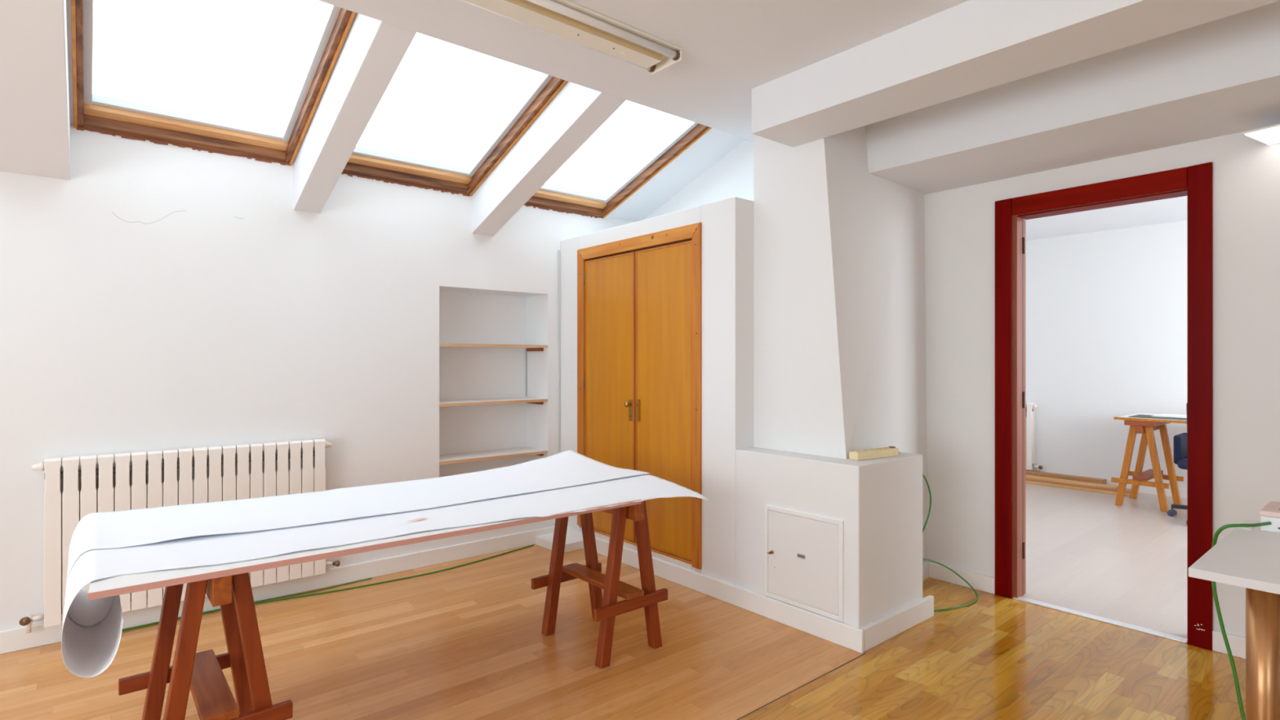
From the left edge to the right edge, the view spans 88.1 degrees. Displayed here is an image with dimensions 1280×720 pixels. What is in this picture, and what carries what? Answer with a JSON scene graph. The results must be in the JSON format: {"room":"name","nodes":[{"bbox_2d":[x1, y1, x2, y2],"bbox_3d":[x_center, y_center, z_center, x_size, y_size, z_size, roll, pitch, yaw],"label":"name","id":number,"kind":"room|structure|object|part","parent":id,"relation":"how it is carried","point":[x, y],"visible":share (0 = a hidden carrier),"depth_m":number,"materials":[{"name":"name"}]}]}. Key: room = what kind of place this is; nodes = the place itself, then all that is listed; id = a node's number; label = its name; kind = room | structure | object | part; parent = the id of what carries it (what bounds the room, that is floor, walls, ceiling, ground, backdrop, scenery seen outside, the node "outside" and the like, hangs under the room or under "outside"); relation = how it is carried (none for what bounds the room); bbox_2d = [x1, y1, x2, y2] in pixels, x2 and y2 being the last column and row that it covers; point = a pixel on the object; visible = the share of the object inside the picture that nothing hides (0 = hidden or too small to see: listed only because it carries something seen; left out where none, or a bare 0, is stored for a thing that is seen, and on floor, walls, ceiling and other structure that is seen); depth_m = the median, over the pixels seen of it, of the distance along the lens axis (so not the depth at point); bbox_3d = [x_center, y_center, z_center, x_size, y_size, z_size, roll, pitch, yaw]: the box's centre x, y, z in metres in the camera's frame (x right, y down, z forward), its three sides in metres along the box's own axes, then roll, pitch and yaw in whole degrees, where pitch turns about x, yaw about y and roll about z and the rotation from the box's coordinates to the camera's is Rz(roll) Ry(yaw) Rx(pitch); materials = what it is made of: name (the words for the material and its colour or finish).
{"room":"design studio","nodes":[
{"label":"design studio","id":0,"kind":"room"},
{"bbox_2d":[0,124,633,631],"bbox_3d":[-2.587,0.100,3.402,6.640,2.400,0.402,0,0,-40],"label":"wall","id":1,"kind":"structure","parent":0,"point":[153,296],"depth_m":3.57,"materials":[{"name":"white paint"}]},
{"bbox_2d":[18,438,339,633],"bbox_3d":[-2.242,0.831,3.369,1.342,0.774,0.088,0,0,-40],"label":"radiator","id":2,"kind":"object","parent":1,"relation":"attached to","point":[290,468],"visible":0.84,"depth_m":3.23,"materials":[{"name":"white metal"}]},
{"bbox_2d":[0,525,555,653],"bbox_3d":[-2.748,1.250,2.994,5.630,0.100,0.020,0,0,-40],"label":"baseboard","id":3,"kind":"structure","parent":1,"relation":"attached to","point":[15,639],"depth_m":3.82,"materials":[{"name":"white paint"}]},
{"bbox_2d":[439,446,547,464],"bbox_3d":[-1.068,0.673,4.607,0.810,0.042,0.300,0,0,-40],"label":"niche shelf","id":4,"kind":"object","parent":1,"relation":"attached to","point":[446,459],"visible":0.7,"depth_m":4.57,"materials":[{"name":"white wood"}]},
{"bbox_2d":[439,397,547,406],"bbox_3d":[-1.068,0.301,4.607,0.810,0.042,0.300,0,0,-40],"label":"niche shelf","id":5,"kind":"object","parent":1,"relation":"attached to","point":[509,400],"visible":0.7,"depth_m":4.56,"materials":[{"name":"white wood"}]},
{"bbox_2d":[439,343,547,351],"bbox_3d":[-1.068,-0.086,4.607,0.810,0.042,0.300,0,0,-40],"label":"niche shelf","id":6,"kind":"object","parent":1,"relation":"attached to","point":[529,347],"visible":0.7,"depth_m":4.55,"materials":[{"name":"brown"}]},
{"bbox_2d":[525,349,527,395],"bbox_3d":[-0.854,0.095,4.977,0.008,0.350,0.006,0,0,-40],"label":"wire","id":7,"kind":"object","parent":1,"relation":"attached to","point":[526,349],"visible":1,"depth_m":4.97,"materials":[{"name":"grey metal"}]},
{"bbox_2d":[557,250,559,453],"bbox_3d":[-0.591,0.193,4.805,0.014,1.975,0.011,0,0,-40],"label":"cable","id":8,"kind":"object","parent":1,"relation":"attached to","point":[558,251],"visible":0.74,"depth_m":4.80,"materials":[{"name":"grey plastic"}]},
{"bbox_2d":[66,0,746,222],"bbox_3d":[-1.991,-1.427,2.689,6.640,0.858,2.060,0,0,-40],"label":"ceiling","id":9,"kind":"structure","parent":0,"point":[714,144],"depth_m":4.63,"materials":[{"name":"white paint"}]},
{"bbox_2d":[0,0,70,180],"bbox_3d":[-2.304,-1.216,2.427,0.302,0.756,1.460,0,0,-40],"label":"ceiling beam","id":10,"kind":"structure","parent":9,"relation":"attached to","point":[35,119],"depth_m":2.55,"materials":[{"name":"white paint"}]},
{"bbox_2d":[71,0,355,165],"bbox_3d":[-1.867,-1.368,2.878,0.923,0.584,1.330,0,0,-40],"label":"frame","id":11,"kind":"structure","parent":9,"relation":"attached to","point":[126,119],"depth_m":3.21,"materials":[{"name":"brown wood"}]},
{"bbox_3d":[-1.867,-1.377,2.878,0.851,0.566,1.330,0,0,-40],"label":"frame","id":12,"kind":"part","parent":11,"relation":"part of","materials":[{"name":"brown wood"}]},
{"bbox_3d":[-2.255,-1.185,3.341,0.851,0.075,0.049,0,0,-40],"label":"sill","id":13,"kind":"part","parent":11,"relation":"part of","materials":[{"name":"brown wood"}]},
{"bbox_2d":[293,13,416,213],"bbox_3d":[-1.411,-1.216,3.175,0.140,0.756,1.460,0,0,-40],"label":"ceiling beam","id":14,"kind":"structure","parent":9,"relation":"attached to","point":[373,50],"depth_m":3.06,"materials":[{"name":"white paint"}]},
{"bbox_2d":[341,73,567,196],"bbox_3d":[-1.043,-1.368,3.568,0.918,0.584,1.330,0,0,-40],"label":"frame","id":15,"kind":"structure","parent":9,"relation":"attached to","point":[363,162],"depth_m":3.98,"materials":[{"name":"brown wood"}]},
{"bbox_3d":[-1.043,-1.377,3.568,0.846,0.566,1.330,0,0,-40],"label":"frame","id":16,"kind":"part","parent":15,"relation":"part of","materials":[{"name":"brown wood"}]},
{"bbox_3d":[-1.431,-1.185,4.031,0.846,0.075,0.049,0,0,-40],"label":"sill","id":17,"kind":"part","parent":15,"relation":"part of","materials":[{"name":"brown wood"}]},
{"bbox_3d":[-1.043,-1.377,3.568,0.918,0.566,1.330,0,0,-40],"label":"frame","id":18,"kind":"part","parent":15,"relation":"part of","materials":[{"name":"brown wood"}]},
{"bbox_2d":[471,80,626,235],"bbox_3d":[-0.584,-1.216,3.867,0.157,0.756,1.460,0,0,-40],"label":"ceiling beam","id":19,"kind":"structure","parent":9,"relation":"attached to","point":[576,112],"depth_m":3.78,"materials":[{"name":"white paint"}]},
{"bbox_2d":[524,120,711,218],"bbox_3d":[-0.205,-1.368,4.269,0.924,0.584,1.330,0,0,-40],"label":"frame","id":20,"kind":"structure","parent":9,"relation":"attached to","point":[559,199],"depth_m":4.71,"materials":[{"name":"brown wood"}]},
{"bbox_3d":[-0.205,-1.377,4.269,0.852,0.566,1.330,0,0,-40],"label":"frame","id":21,"kind":"part","parent":20,"relation":"part of","materials":[{"name":"brown wood"}]},
{"bbox_3d":[-0.594,-1.185,4.732,0.852,0.075,0.049,0,0,-40],"label":"sill","id":22,"kind":"part","parent":20,"relation":"part of","materials":[{"name":"brown wood"}]},
{"bbox_3d":[-0.205,-1.377,4.269,0.924,0.566,1.330,0,0,-40],"label":"frame","id":23,"kind":"part","parent":20,"relation":"part of","materials":[{"name":"brown wood"}]},
{"bbox_2d":[0,483,1245,719],"bbox_3d":[1.460,1.325,2.135,11.220,0.050,7.640,0,0,-40],"label":"floor","id":24,"kind":"structure","parent":0,"point":[467,642],"depth_m":2.92,"materials":[{"name":"brown wood"}]},
{"bbox_2d":[118,572,293,719],"bbox_3d":[-1.374,0.954,2.077,0.400,0.692,0.572,0,0,-40],"label":"trestle","id":25,"kind":"object","parent":24,"relation":"on","point":[201,673],"visible":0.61,"depth_m":1.97,"materials":[{"name":"brown wood"}]},
{"bbox_3d":[-1.578,0.956,2.188,0.146,0.688,0.046,0,0,-40],"label":"leg","id":26,"kind":"part","parent":25,"relation":"part of","materials":[{"name":"brown wood"}]},
{"bbox_3d":[-1.300,0.956,1.856,0.146,0.688,0.046,0,0,-40],"label":"leg","id":27,"kind":"part","parent":25,"relation":"part of","materials":[{"name":"brown wood"}]},
{"bbox_3d":[-1.424,0.956,2.316,0.147,0.688,0.046,0,0,-40],"label":"leg","id":28,"kind":"part","parent":25,"relation":"part of","materials":[{"name":"brown wood"}]},
{"bbox_3d":[-1.147,0.956,1.985,0.147,0.688,0.046,0,0,-40],"label":"leg","id":29,"kind":"part","parent":25,"relation":"part of","materials":[{"name":"brown wood"}]},
{"bbox_2d":[88,498,641,599],"bbox_3d":[-0.977,0.599,2.587,1.817,0.018,0.940,0,0,-40],"label":"table","id":30,"kind":"object","parent":25,"relation":"on","point":[135,582],"visible":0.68,"depth_m":1.96,"materials":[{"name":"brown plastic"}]},
{"bbox_2d":[65,449,650,626],"bbox_3d":[-0.968,0.671,2.857,2.282,0.336,0.576,0,0,-40],"label":"paper sheet","id":31,"kind":"object","parent":30,"relation":"on","point":[123,528],"visible":0.88,"depth_m":2.59,"materials":[{"name":"white paper"}]},
{"bbox_2d":[61,473,711,677],"bbox_3d":[-0.694,0.707,2.522,2.286,0.246,0.590,0,0,-38],"label":"paper sheet","id":32,"kind":"object","parent":30,"relation":"on","point":[87,651],"visible":0.93,"depth_m":2.16,"materials":[{"name":"white paper"}]},
{"bbox_2d":[406,517,427,521],"bbox_3d":[-0.821,0.583,2.421,0.080,0.002,0.023,0,0,-40],"label":"paper scrap","id":33,"kind":"object","parent":32,"relation":"on","point":[420,517],"visible":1,"depth_m":2.42,"materials":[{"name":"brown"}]},
{"bbox_2d":[121,544,534,631],"bbox_3d":[-1.586,1.296,3.846,2.306,0.009,0.144,0,0,-40],"label":"cable","id":34,"kind":"object","parent":24,"relation":"on","point":[278,599],"visible":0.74,"depth_m":3.76,"materials":[{"name":"green plastic"}]},
{"bbox_2d":[535,532,583,552],"bbox_3d":[-0.561,1.271,4.610,0.199,0.058,0.309,0,0,-40],"label":"box","id":35,"kind":"object","parent":24,"relation":"on","point":[572,544],"visible":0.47,"depth_m":4.55,"materials":[{"name":"white cardboard"}]},
{"bbox_2d":[531,500,667,669],"bbox_3d":[-0.195,0.954,3.063,0.400,0.692,0.572,0,0,-40],"label":"trestle","id":36,"kind":"object","parent":24,"relation":"on","point":[605,610],"visible":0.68,"depth_m":2.96,"materials":[{"name":"brown wood"}]},
{"bbox_3d":[-0.399,0.956,3.174,0.146,0.688,0.046,0,0,-40],"label":"leg","id":37,"kind":"part","parent":36,"relation":"part of","materials":[{"name":"brown wood"}]},
{"bbox_3d":[-0.245,0.956,3.303,0.146,0.688,0.046,0,0,-40],"label":"leg","id":38,"kind":"part","parent":36,"relation":"part of","materials":[{"name":"brown wood"}]},
{"bbox_3d":[-0.122,0.956,2.843,0.146,0.688,0.046,0,0,-40],"label":"leg","id":39,"kind":"part","parent":36,"relation":"part of","materials":[{"name":"brown wood"}]},
{"bbox_3d":[0.032,0.956,2.972,0.146,0.688,0.046,0,0,-40],"label":"leg","id":40,"kind":"part","parent":36,"relation":"part of","materials":[{"name":"brown wood"}]},
{"bbox_2d":[736,653,866,719],"bbox_3d":[-1.165,1.299,1.119,5.650,0.001,0.004,0,0,-40],"label":"trim","id":41,"kind":"structure","parent":24,"relation":"on","point":[864,653],"depth_m":2.62,"materials":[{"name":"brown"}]},
{"bbox_2d":[735,447,922,628],"bbox_3d":[0.968,0.888,3.428,0.585,0.824,0.734,0,0,-40],"label":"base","id":42,"kind":"object","parent":24,"relation":"on","point":[878,501],"visible":0.63,"depth_m":3.17,"materials":[{"name":"white paint"}]},
{"bbox_2d":[764,504,844,622],"bbox_3d":[0.769,0.964,3.179,0.041,0.460,0.455,0,0,-40],"label":"access hatch","id":43,"kind":"object","parent":42,"relation":"attached to","point":[804,552],"visible":1,"depth_m":3.17,"materials":[{"name":"white paint"}]},
{"bbox_2d":[848,446,898,460],"bbox_3d":[1.140,0.453,3.218,0.300,0.046,0.054,0,0,-31],"label":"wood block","id":44,"kind":"object","parent":42,"relation":"on","point":[856,455],"visible":1,"depth_m":3.18,"materials":[{"name":"beige wood"}]},
{"bbox_2d":[860,595,933,651],"bbox_3d":[1.239,1.249,3.160,0.642,0.102,0.024,0,0,-40],"label":"baseboard","id":45,"kind":"structure","parent":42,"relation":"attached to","point":[877,632],"depth_m":3.13,"materials":[{"name":"white paint"}]},
{"bbox_2d":[898,451,977,611],"bbox_3d":[1.547,0.877,3.504,0.681,0.847,0.176,0,0,-23],"label":"power cable","id":46,"kind":"object","parent":24,"relation":"on","point":[923,476],"visible":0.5,"depth_m":3.59,"materials":[{"name":"green plastic"}]},
{"bbox_2d":[1025,469,1106,484],"bbox_3d":[4.226,1.252,7.204,0.110,0.095,1.420,0,0,-40],"label":"plank","id":47,"kind":"object","parent":24,"relation":"on","point":[1081,478],"visible":0.27,"depth_m":6.89,"materials":[{"name":"brown wood"}]},
{"bbox_2d":[1025,480,1130,497],"bbox_3d":[4.149,1.289,6.918,0.045,0.022,1.620,0,0,-40],"label":"plank","id":48,"kind":"object","parent":24,"relation":"on","point":[1026,482],"visible":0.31,"depth_m":6.63,"materials":[{"name":"brown wood"}]},
{"bbox_2d":[1025,477,1131,493],"bbox_3d":[4.212,1.278,7.003,0.150,0.045,1.670,0,0,-40],"label":"plank","id":49,"kind":"object","parent":24,"relation":"on","point":[1127,491],"visible":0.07,"depth_m":6.66,"materials":[{"name":"brown wood"}]},
{"bbox_2d":[1025,474,1118,488],"bbox_3d":[4.148,1.243,7.040,0.080,0.022,1.570,0,0,-40],"label":"plank","id":50,"kind":"object","parent":49,"relation":"on","point":[1091,484],"visible":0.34,"depth_m":6.71,"materials":[{"name":"brown wood"}]},
{"bbox_2d":[1013,596,1186,643],"bbox_3d":[2.288,1.297,3.334,0.054,0.006,0.743,0,0,-40],"label":"threshold","id":51,"kind":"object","parent":24,"relation":"on","point":[1020,598],"depth_m":3.29,"materials":[{"name":"silver metal"}]},
{"bbox_2d":[1111,420,1183,512],"bbox_3d":[4.566,0.916,5.949,0.590,0.768,0.410,0,0,-40],"label":"trestle","id":52,"kind":"object","parent":24,"relation":"on","point":[1147,428],"visible":0.88,"depth_m":5.87,"materials":[{"name":"brown wood"}]},
{"bbox_3d":[4.327,0.939,5.884,0.048,0.722,0.160,0,0,-40],"label":"leg","id":53,"kind":"part","parent":52,"relation":"part of","materials":[{"name":"brown wood"}]},
{"bbox_3d":[4.672,0.939,6.173,0.048,0.722,0.160,0,0,-40],"label":"leg","id":54,"kind":"part","parent":52,"relation":"part of","materials":[{"name":"brown wood"}]},
{"bbox_3d":[4.466,0.939,5.718,0.048,0.722,0.160,0,0,-40],"label":"leg","id":55,"kind":"part","parent":52,"relation":"part of","materials":[{"name":"brown wood"}]},
{"bbox_3d":[4.811,0.939,6.006,0.048,0.722,0.160,0,0,-40],"label":"leg","id":56,"kind":"part","parent":52,"relation":"part of","materials":[{"name":"brown wood"}]},
{"bbox_2d":[1167,404,1186,524],"bbox_3d":[4.599,0.810,5.267,0.654,0.978,0.640,0,0,-40],"label":"office chair","id":57,"kind":"object","parent":24,"relation":"on","point":[1180,440],"visible":0.19,"depth_m":5.37,"materials":[{"name":"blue fabric"}]},
{"bbox_3d":[4.475,0.730,5.466,0.320,0.240,0.050,0,0,-40],"label":"arm panel","id":58,"kind":"part","parent":57,"relation":"part of","materials":[{"name":"blue fabric"}]},
{"bbox_3d":[4.605,0.830,5.249,0.480,0.080,0.460,0,0,-40],"label":"seat","id":59,"kind":"part","parent":57,"relation":"part of","materials":[{"name":"blue fabric"}]},
{"bbox_2d":[1188,520,1279,719],"bbox_3d":[2.296,0.930,1.445,0.824,0.740,1.568,0,0,-40],"label":"desk","id":60,"kind":"object","parent":24,"relation":"on","point":[1248,559],"visible":0.89,"depth_m":1.75,"materials":[{"name":"white plastic"}]},
{"bbox_2d":[1211,521,1271,719],"bbox_3d":[2.024,0.915,2.048,0.142,0.777,0.395,0,0,-24],"label":"cable","id":61,"kind":"object","parent":60,"relation":"hanging from","point":[1220,530],"visible":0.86,"depth_m":2.17,"materials":[{"name":"green plastic"}]},
{"bbox_2d":[1239,520,1259,530],"bbox_3d":[2.057,0.558,2.236,0.165,0.004,0.037,0,0,-40],"label":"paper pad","id":62,"kind":"object","parent":60,"relation":"on","point":[1246,521],"visible":0.64,"depth_m":2.26,"materials":[{"name":"white paper"}]},
{"bbox_3d":[1.657,0.936,1.759,0.068,0.704,0.068,0,0,-40],"label":"leg","id":63,"kind":"part","parent":60,"relation":"part of","materials":[{"name":"brown metal"}]},
{"bbox_2d":[1259,501,1279,533],"bbox_3d":[2.224,0.527,2.128,0.222,0.067,0.312,0,0,-40],"label":"carton","id":64,"kind":"object","parent":60,"relation":"on","point":[1270,512],"visible":0.96,"depth_m":2.16,"materials":[{"name":"white cardboard"}]},
{"bbox_3d":[2.224,0.503,2.128,0.222,0.018,0.312,0,0,-40],"label":"lid","id":65,"kind":"part","parent":64,"relation":"part of","materials":[{"name":"beige cardboard"}]},
{"bbox_2d":[1260,515,1279,533],"bbox_3d":[2.224,0.536,2.128,0.218,0.048,0.308,0,0,-40],"label":"power strip","id":66,"kind":"object","parent":64,"relation":"on","point":[1275,520],"depth_m":2.16,"materials":[{"name":"white plastic"}]},
{"bbox_3d":[5.352,0.916,5.010,0.590,0.768,0.410,0,0,-40],"label":"trestle","id":67,"kind":"object","parent":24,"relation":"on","visible":0},
{"bbox_2d":[1113,413,1186,423],"bbox_3d":[5.037,0.520,5.531,0.735,0.024,1.615,0,0,-40],"label":"table","id":68,"kind":"object","parent":67,"relation":"on","point":[1125,417],"visible":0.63,"depth_m":5.77,"materials":[{"name":"brown wood"}]},
{"bbox_2d":[1128,414,1186,420],"bbox_3d":[4.657,0.505,5.771,0.350,0.005,0.570,0,0,-40],"label":"cutting mat","id":69,"kind":"object","parent":68,"relation":"on","point":[1136,415],"visible":0.64,"depth_m":5.78,"materials":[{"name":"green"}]},
{"bbox_2d":[1151,413,1186,417],"bbox_3d":[4.956,0.501,5.780,0.420,0.002,0.700,0,0,-40],"label":"paper","id":70,"kind":"object","parent":68,"relation":"on","point":[1177,415],"visible":0.36,"depth_m":5.91,"materials":[{"name":"white paper"}]},
{"bbox_2d":[318,0,968,141],"bbox_3d":[0.463,-1.452,0.133,6.880,0.275,5.610,0,0,-40],"label":"ceiling","id":71,"kind":"structure","parent":0,"point":[731,48],"depth_m":2.69,"materials":[{"name":"white paint"}]},
{"bbox_2d":[459,0,682,75],"bbox_3d":[-0.369,-1.289,2.455,1.265,0.052,0.198,0,0,-40],"label":"fluorescent fixture","id":72,"kind":"object","parent":71,"relation":"attached to","point":[566,20],"visible":1,"depth_m":2.56,"materials":[{"name":"beige metal"}]},
{"bbox_3d":[-0.365,-1.309,2.450,1.265,0.012,0.185,0,0,-40],"label":"plate","id":73,"kind":"part","parent":72,"relation":"part of","materials":[{"name":"beige metal"}]},
{"bbox_3d":[0.114,-1.283,2.856,0.008,0.040,0.190,0,0,-40],"label":"plate","id":74,"kind":"part","parent":72,"relation":"part of","materials":[{"name":"beige metal"}]},
{"bbox_2d":[751,0,1279,146],"bbox_3d":[2.306,-1.206,1.352,0.322,0.217,5.112,0,0,-40],"label":"ceiling beam","id":75,"kind":"structure","parent":71,"relation":"attached to","point":[970,46],"depth_m":2.50,"materials":[{"name":"white paint"}]},
{"bbox_2d":[560,196,753,585],"bbox_3d":[0.251,0.215,4.412,0.750,2.170,1.696,0,0,-40],"label":"wall","id":76,"kind":"structure","parent":0,"point":[727,224],"depth_m":3.62,"materials":[{"name":"white paint"}]},
{"bbox_2d":[577,222,702,569],"bbox_3d":[-0.052,0.202,4.169,0.078,1.948,1.210,0,0,-40],"label":"closet door","id":77,"kind":"structure","parent":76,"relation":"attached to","point":[639,312],"depth_m":4.06,"materials":[{"name":"brown wood"}]},
{"bbox_3d":[-0.403,0.193,4.614,0.034,1.926,0.078,0,0,-40],"label":"frame post","id":78,"kind":"part","parent":77,"relation":"part of","materials":[{"name":"brown wood"}]},
{"bbox_3d":[-0.209,0.232,4.371,0.004,1.826,0.531,0,0,-40],"label":"edge moulding","id":79,"kind":"part","parent":77,"relation":"part of","materials":[{"name":"brown wood"}]},
{"bbox_3d":[-0.198,0.232,4.380,0.024,1.832,0.535,0,0,-40],"label":"door","id":80,"kind":"part","parent":77,"relation":"part of","materials":[{"name":"brown wood"}]},
{"bbox_3d":[-0.078,0.280,4.174,0.044,0.038,0.038,0,0,-40],"label":"knob","id":81,"kind":"part","parent":77,"relation":"part of","materials":[{"name":"gold metal"}]},
{"bbox_3d":[-0.058,0.318,4.189,0.006,0.135,0.034,0,0,-40],"label":"lock plate","id":82,"kind":"part","parent":77,"relation":"part of","materials":[{"name":"gold metal"}]},
{"bbox_3d":[-0.016,0.315,4.130,0.018,0.140,0.034,0,0,-40],"label":"pull plate","id":83,"kind":"part","parent":77,"relation":"part of","materials":[{"name":"gold metal"}]},
{"bbox_2d":[581,528,697,572],"bbox_3d":[-0.043,1.182,4.177,0.010,0.032,1.140,0,0,-40],"label":"trim","id":84,"kind":"structure","parent":77,"relation":"attached to","point":[680,563],"depth_m":3.97,"materials":[{"name":"paint"}]},
{"bbox_3d":[-0.033,1.158,4.176,0.028,0.016,1.064,0,0,-40],"label":"rail","id":85,"kind":"part","parent":77,"relation":"part of","materials":[{"name":"brown wood"}]},
{"bbox_3d":[0.136,0.232,3.960,0.004,1.826,0.506,0,0,-40],"label":"edge moulding","id":86,"kind":"part","parent":77,"relation":"part of","materials":[{"name":"brown wood"}]},
{"bbox_3d":[0.146,0.232,3.969,0.024,1.832,0.510,0,0,-40],"label":"door","id":87,"kind":"part","parent":77,"relation":"part of","materials":[{"name":"brown wood"}]},
{"bbox_3d":[0.328,0.203,3.741,0.034,1.946,0.065,0,0,-40],"label":"frame post","id":88,"kind":"part","parent":77,"relation":"part of","materials":[{"name":"brown wood"}]},
{"bbox_2d":[566,527,863,653],"bbox_3d":[0.200,1.249,3.873,0.020,0.102,2.458,0,0,-40],"label":"baseboard","id":89,"kind":"structure","parent":76,"relation":"attached to","point":[841,633],"depth_m":3.41,"materials":[{"name":"white paint"}]},
{"bbox_2d":[644,139,753,219],"bbox_3d":[0.608,-1.285,4.663,0.120,0.830,1.770,0,0,-40],"label":"wall","id":90,"kind":"structure","parent":0,"point":[731,176],"depth_m":4.62,"materials":[{"name":"white paint"}]},
{"bbox_2d":[753,125,926,564],"bbox_3d":[1.221,-0.007,3.744,1.080,2.615,0.574,0,0,-40],"label":"wall","id":91,"kind":"structure","parent":0,"point":[839,300],"depth_m":3.45,"materials":[{"name":"white paint"}]},
{"bbox_2d":[922,561,929,581],"bbox_3d":[1.515,1.255,3.735,0.020,0.090,0.646,0,0,42],"label":"baseboard","id":92,"kind":"structure","parent":91,"relation":"attached to","point":[926,565],"depth_m":3.92,"materials":[{"name":"white paint"}]},
{"bbox_2d":[865,0,1279,194],"bbox_3d":[3.050,-1.157,1.875,0.675,0.317,4.960,0,0,-40],"label":"ceiling beam","id":93,"kind":"structure","parent":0,"point":[1220,77],"depth_m":2.85,"materials":[{"name":"white paint"}]},
{"bbox_2d":[1242,124,1279,144],"bbox_3d":[2.635,-0.958,2.657,0.260,0.080,0.250,0,0,-30],"label":"led panel","id":94,"kind":"object","parent":93,"relation":"attached to","point":[1270,135],"visible":1,"depth_m":2.69,"materials":[{"name":"white plastic"}]},
{"bbox_2d":[924,130,1279,637],"bbox_3d":[2.796,-0.158,2.798,0.120,2.915,6.700,0,0,-40],"label":"wall","id":95,"kind":"structure","parent":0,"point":[960,222],"depth_m":3.19,"materials":[{"name":"white paint"}]},
{"bbox_2d":[928,562,995,594],"bbox_3d":[1.853,1.255,3.815,0.020,0.090,0.374,0,0,-40],"label":"baseboard","id":96,"kind":"structure","parent":95,"relation":"attached to","point":[980,582],"depth_m":3.80,"materials":[{"name":"white paint"}]},
{"bbox_2d":[995,161,1213,650],"bbox_3d":[2.318,0.207,3.358,0.153,2.187,0.923,0,0,-40],"label":"door frame","id":97,"kind":"structure","parent":95,"relation":"attached to","point":[1197,180],"depth_m":3.32,"materials":[{"name":"red wood"}]},
{"bbox_3d":[2.000,0.209,3.638,0.022,2.181,0.086,0,0,-40],"label":"casing","id":98,"kind":"part","parent":97,"relation":"part of","materials":[{"name":"red wood"}]},
{"bbox_3d":[2.124,0.261,3.674,0.046,2.078,0.018,0,0,-40],"label":"casing","id":99,"kind":"part","parent":97,"relation":"part of","materials":[{"name":"brown wood"}]},
{"bbox_3d":[2.269,-0.836,3.318,0.020,0.096,0.748,0,0,-40],"label":"head casing","id":100,"kind":"part","parent":97,"relation":"part of","materials":[{"name":"red wood"}]},
{"bbox_3d":[2.537,0.207,2.996,0.022,2.187,0.087,0,0,-40],"label":"casing","id":101,"kind":"part","parent":97,"relation":"part of","materials":[{"name":"red wood"}]},
{"bbox_2d":[1212,630,1245,658],"bbox_3d":[3.730,1.255,1.574,0.020,0.090,3.625,0,0,-40],"label":"baseboard","id":102,"kind":"structure","parent":95,"relation":"attached to","point":[1237,643],"depth_m":2.91,"materials":[{"name":"white paint"}]},
{"bbox_2d":[1022,195,1186,240],"bbox_3d":[4.114,-1.365,4.488,4.070,0.100,5.800,0,0,-40],"label":"ceiling","id":103,"kind":"structure","parent":0,"point":[1174,209],"depth_m":6.17,"materials":[{"name":"white paint"}]},
{"bbox_2d":[1025,220,1186,488],"bbox_3d":[5.596,-0.007,5.794,0.120,2.615,5.700,0,0,-40],"label":"wall","id":104,"kind":"structure","parent":0,"point":[1106,311],"depth_m":6.74,"materials":[{"name":"white paint"}]},
{"bbox_2d":[1025,402,1042,471],"bbox_3d":[4.120,0.830,7.385,0.092,0.731,0.696,0,0,-40],"label":"radiator","id":105,"kind":"object","parent":104,"relation":"attached to","point":[1029,406],"visible":0.16,"depth_m":7.19,"materials":[{"name":"white metal"}]},
{"bbox_2d":[1106,479,1186,497],"bbox_3d":[5.574,1.255,5.711,0.020,0.090,5.560,0,0,-40],"label":"baseboard","id":106,"kind":"structure","parent":104,"relation":"attached to","point":[1149,490],"depth_m":6.42,"materials":[{"name":"white paint"}]}
]}

